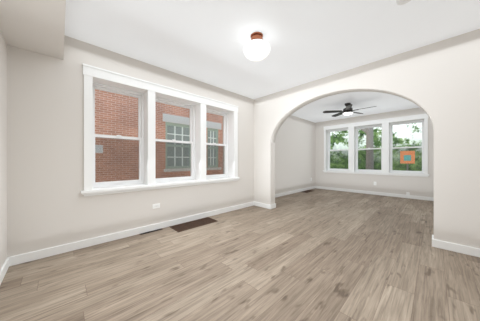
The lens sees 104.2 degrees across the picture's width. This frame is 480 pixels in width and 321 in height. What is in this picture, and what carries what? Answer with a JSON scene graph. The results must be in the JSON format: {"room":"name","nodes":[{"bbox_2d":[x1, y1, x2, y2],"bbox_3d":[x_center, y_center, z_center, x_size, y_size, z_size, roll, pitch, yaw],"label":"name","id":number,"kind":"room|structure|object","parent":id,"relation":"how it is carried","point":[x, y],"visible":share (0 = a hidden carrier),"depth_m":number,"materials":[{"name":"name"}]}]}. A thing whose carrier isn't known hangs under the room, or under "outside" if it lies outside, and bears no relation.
{"room":"empty dining room","nodes":[
{"label":"empty dining room","id":0,"kind":"room"},
{"bbox_2d":[0,30,6,269],"bbox_3d":[-1.104,-0.200,0.366,0.300,2.600,4.920,0,0,-44],"label":"wall","id":1,"kind":"structure","parent":0,"point":[3,150],"depth_m":1.81,"materials":[{"name":"white paint"}]},
{"bbox_2d":[0,257,10,284],"bbox_3d":[-0.914,1.051,0.396,0.016,0.098,4.300,0,0,-44],"label":"baseboard","id":2,"kind":"structure","parent":1,"relation":"attached to","point":[7,263],"depth_m":1.80,"materials":[{"name":"white"}]},
{"bbox_2d":[0,0,65,59],"bbox_3d":[-0.767,-1.350,0.538,0.425,0.300,4.300,0,0,-44],"label":"soffit","id":3,"kind":"object","parent":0,"point":[37,26],"depth_m":1.66,"materials":[{"name":"white paint"}]},
{"bbox_2d":[7,35,253,256],"bbox_3d":[-1.225,-0.200,3.377,4.310,2.600,0.420,0,0,-44],"label":"wall","id":4,"kind":"structure","parent":0,"point":[49,204],"depth_m":2.27,"materials":[{"name":"white paint"}]},
{"bbox_2d":[11,201,253,265],"bbox_3d":[-1.019,1.051,3.272,3.800,0.098,0.016,0,0,-44],"label":"baseboard","id":5,"kind":"structure","parent":4,"relation":"attached to","point":[72,246],"depth_m":2.54,"materials":[{"name":"white wood"}]},
{"bbox_2d":[152,203,159,208],"bbox_3d":[-1.331,0.725,2.976,0.116,0.072,0.008,0,0,-44],"label":"outlet","id":6,"kind":"object","parent":4,"relation":"attached to","point":[154,206],"visible":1,"depth_m":2.97,"materials":[{"name":"white plastic"}]},
{"bbox_2d":[81,63,239,195],"bbox_3d":[-1.160,-0.380,3.429,2.710,1.664,0.515,0,0,-44],"label":"window","id":7,"kind":"structure","parent":4,"relation":"in","point":[148,94],"depth_m":3.02,"materials":[{"name":"white wood"}]},
{"bbox_2d":[0,188,479,320],"bbox_3d":[1.730,1.160,3.262,8.600,0.120,5.350,0,0,-44],"label":"floor","id":8,"kind":"structure","parent":0,"point":[316,254],"depth_m":1.84,"materials":[{"name":"brown wood"}]},
{"bbox_2d":[140,228,161,234],"bbox_3d":[-1.367,1.098,2.891,0.330,0.004,0.050,0,0,-44],"label":"floor vent slot","id":9,"kind":"object","parent":8,"relation":"on","point":[150,231],"visible":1,"depth_m":2.88,"materials":[{"name":"brown metal"}]},
{"bbox_2d":[170,217,216,231],"bbox_3d":[-0.783,1.097,3.244,0.760,0.006,0.325,0,0,-44],"label":"floor vent","id":10,"kind":"object","parent":8,"relation":"in","point":[191,224],"visible":1,"depth_m":3.20,"materials":[{"name":"brown metal"}]},
{"bbox_2d":[65,0,479,122],"bbox_3d":[1.730,-1.575,3.262,8.600,0.150,5.350,0,0,-44],"label":"ceiling","id":11,"kind":"structure","parent":0,"point":[205,41],"depth_m":2.23,"materials":[{"name":"white paint"}]},
{"bbox_2d":[243,32,269,61],"bbox_3d":[0.202,-1.361,2.252,0.326,0.278,0.326,0,0,-44],"label":"ceiling light","id":12,"kind":"object","parent":11,"relation":"attached to","point":[256,48],"visible":1,"depth_m":2.17,"materials":[{"name":"white glass"}]},
{"bbox_2d":[323,103,376,116],"bbox_3d":[2.874,-1.350,4.888,1.185,0.300,1.139,0,0,-44],"label":"ceiling fan","id":13,"kind":"object","parent":11,"relation":"hanging from","point":[348,110],"visible":1,"depth_m":4.90,"materials":[{"name":"grey metal"}]},
{"bbox_2d":[396,0,410,4],"bbox_3d":[1.512,-1.480,1.710,0.132,0.040,0.132,0,0,-44],"label":"smoke detector","id":14,"kind":"object","parent":11,"relation":"attached to","point":[400,2],"visible":1,"depth_m":1.73,"materials":[{"name":"white plastic"}]},
{"bbox_2d":[275,115,314,193],"bbox_3d":[1.665,-0.200,6.446,4.110,2.600,0.420,0,0,-44],"label":"wall","id":15,"kind":"structure","parent":0,"point":[295,153],"depth_m":6.33,"materials":[{"name":"white paint"}]},
{"bbox_2d":[275,186,315,197],"bbox_3d":[1.665,1.051,6.143,3.690,0.098,0.016,0,0,-44],"label":"baseboard","id":16,"kind":"structure","parent":15,"relation":"attached to","point":[308,188],"depth_m":6.25,"materials":[{"name":"white wood"}]},
{"bbox_2d":[254,29,479,248],"bbox_3d":[1.754,-0.200,3.265,0.180,2.600,5.120,0,0,-44],"label":"wall","id":17,"kind":"structure","parent":0,"point":[438,83],"depth_m":2.36,"materials":[{"name":"white paint"}]},
{"bbox_2d":[254,201,271,208],"bbox_3d":[0.527,1.051,4.397,0.020,0.098,0.486,0,0,-44],"label":"baseboard","id":18,"kind":"structure","parent":17,"relation":"attached to","point":[259,204],"depth_m":4.36,"materials":[{"name":"white wood"}]},
{"bbox_2d":[432,238,479,256],"bbox_3d":[2.878,1.051,1.963,0.020,0.098,1.206,0,0,-44],"label":"baseboard","id":19,"kind":"structure","parent":17,"relation":"attached to","point":[463,249],"depth_m":2.24,"materials":[{"name":"white wood"}]},
{"bbox_2d":[315,107,433,196],"bbox_3d":[4.388,-0.200,6.281,0.420,2.600,3.600,0,0,-44],"label":"wall","id":20,"kind":"structure","parent":0,"point":[415,186],"depth_m":5.99,"materials":[{"name":"white paint"}]},
{"bbox_2d":[316,186,433,200],"bbox_3d":[4.231,1.051,6.130,0.016,0.098,3.540,0,0,-44],"label":"baseboard","id":21,"kind":"structure","parent":20,"relation":"attached to","point":[364,192],"depth_m":5.90,"materials":[{"name":"white wood"}]},
{"bbox_2d":[323,114,428,176],"bbox_3d":[4.351,-0.422,6.309,0.515,1.749,2.871,0,0,-44],"label":"window","id":22,"kind":"structure","parent":20,"relation":"in","point":[387,147],"depth_m":5.93,"materials":[{"name":"white wood"}]},
{"label":"outside","id":23,"kind":"structure","parent":0,"visible":0},
{"bbox_2d":[330,123,421,170],"bbox_3d":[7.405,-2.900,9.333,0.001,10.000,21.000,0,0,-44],"label":"trees","id":24,"kind":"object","parent":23,"point":[341,137],"depth_m":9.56,"materials":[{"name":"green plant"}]},
{"bbox_3d":[-1.165,1.650,4.964,18.000,0.100,1.780,0,0,-44],"label":"ground","id":25,"kind":"structure","parent":0,"visible":0},
{"bbox_2d":[95,89,222,181],"bbox_3d":[-1.867,-1.900,5.690,18.000,8.000,0.360,0,0,-44],"label":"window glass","id":26,"kind":"object","parent":25,"relation":"on","point":[133,108],"depth_m":4.79,"materials":[{"name":"red"}]},
{"bbox_2d":[362,128,373,169],"bbox_3d":[5.752,-1.400,8.435,0.505,7.000,2.847,0,0,-44],"label":"trunk","id":27,"kind":"object","parent":25,"relation":"on","point":[370,144],"depth_m":8.20,"materials":[{"name":"grey"}]},
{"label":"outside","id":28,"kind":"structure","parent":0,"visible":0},
{"bbox_2d":[400,151,414,169],"bbox_3d":[6.179,0.875,6.899,0.066,2.450,0.400,0,0,-44],"label":"sign","id":29,"kind":"object","parent":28,"point":[408,155],"depth_m":6.88,"materials":[{"name":"orange"}]}
]}

